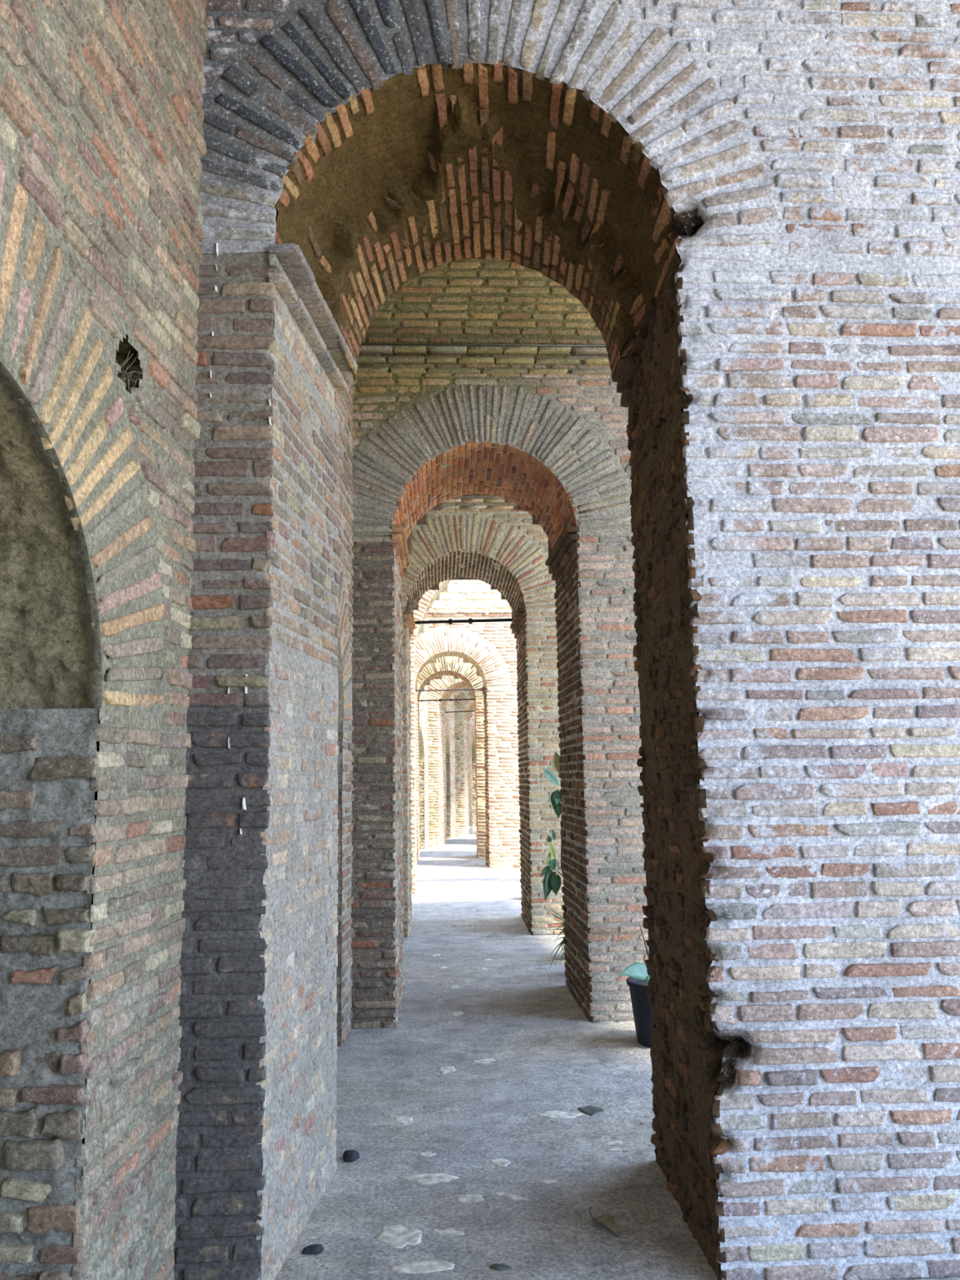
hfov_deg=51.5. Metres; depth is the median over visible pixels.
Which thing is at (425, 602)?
brick archway
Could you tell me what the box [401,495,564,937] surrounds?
brick archway
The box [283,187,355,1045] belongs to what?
wall
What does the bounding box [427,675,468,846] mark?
brick archway
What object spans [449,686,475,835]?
brick archway
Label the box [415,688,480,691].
rod
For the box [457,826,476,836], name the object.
railing
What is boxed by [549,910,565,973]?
potted plant
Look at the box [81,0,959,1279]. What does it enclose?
brick archway
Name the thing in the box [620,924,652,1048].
potted plant
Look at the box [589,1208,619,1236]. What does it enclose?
dead leaf
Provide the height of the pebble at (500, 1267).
0.031 m
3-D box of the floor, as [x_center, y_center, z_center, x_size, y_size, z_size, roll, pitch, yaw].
[1.262,3.497,13.930,8.105,0.040,33.921,-1,-8,-1]
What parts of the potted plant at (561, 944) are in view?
blade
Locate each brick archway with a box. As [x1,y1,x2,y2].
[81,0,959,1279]
[351,258,648,1028]
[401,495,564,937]
[409,579,451,893]
[415,579,520,867]
[415,616,506,860]
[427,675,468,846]
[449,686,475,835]
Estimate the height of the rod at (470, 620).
0.150 m
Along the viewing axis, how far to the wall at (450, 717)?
26.16 m
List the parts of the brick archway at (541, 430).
bird spike strip, cornice, bird spike strip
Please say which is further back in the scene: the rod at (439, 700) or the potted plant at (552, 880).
the rod at (439, 700)
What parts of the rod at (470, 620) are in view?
rod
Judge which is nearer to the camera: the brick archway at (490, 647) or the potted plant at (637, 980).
the potted plant at (637, 980)
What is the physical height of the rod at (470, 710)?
0.065 m
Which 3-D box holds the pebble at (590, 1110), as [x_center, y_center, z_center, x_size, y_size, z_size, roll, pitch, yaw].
[0.537,2.271,4.791,0.122,0.036,0.126,5,-9,-35]
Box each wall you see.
[0,0,208,1279]
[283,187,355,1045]
[418,685,429,848]
[445,692,456,837]
[469,708,476,831]
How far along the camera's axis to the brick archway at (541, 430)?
6.95 m
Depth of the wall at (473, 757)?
29.79 m
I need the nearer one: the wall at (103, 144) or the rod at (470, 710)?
the wall at (103, 144)
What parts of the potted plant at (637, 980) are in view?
pot, stem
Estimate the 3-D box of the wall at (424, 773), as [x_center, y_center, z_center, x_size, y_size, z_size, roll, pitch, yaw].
[-1.497,1.874,21.788,0.429,5.403,2.857,-1,-8,4]
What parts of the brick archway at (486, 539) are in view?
cornice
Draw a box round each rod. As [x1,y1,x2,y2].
[413,617,513,630]
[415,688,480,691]
[418,698,474,701]
[444,710,474,712]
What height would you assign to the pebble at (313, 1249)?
0.045 m
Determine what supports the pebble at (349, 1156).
on the floor
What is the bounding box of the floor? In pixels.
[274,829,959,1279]
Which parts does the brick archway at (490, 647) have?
cornice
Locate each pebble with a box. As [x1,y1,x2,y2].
[302,1244,324,1254]
[342,1149,359,1162]
[489,1262,511,1271]
[577,1105,604,1115]
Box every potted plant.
[540,751,563,924]
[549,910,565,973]
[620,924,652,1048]
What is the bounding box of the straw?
[115,351,150,428]
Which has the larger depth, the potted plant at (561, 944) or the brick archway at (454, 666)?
the brick archway at (454, 666)
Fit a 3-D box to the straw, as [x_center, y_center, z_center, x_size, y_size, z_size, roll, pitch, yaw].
[-1.019,-0.723,2.876,0.136,0.293,0.195,0,-8,-3]
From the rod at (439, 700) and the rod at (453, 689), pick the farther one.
the rod at (439, 700)

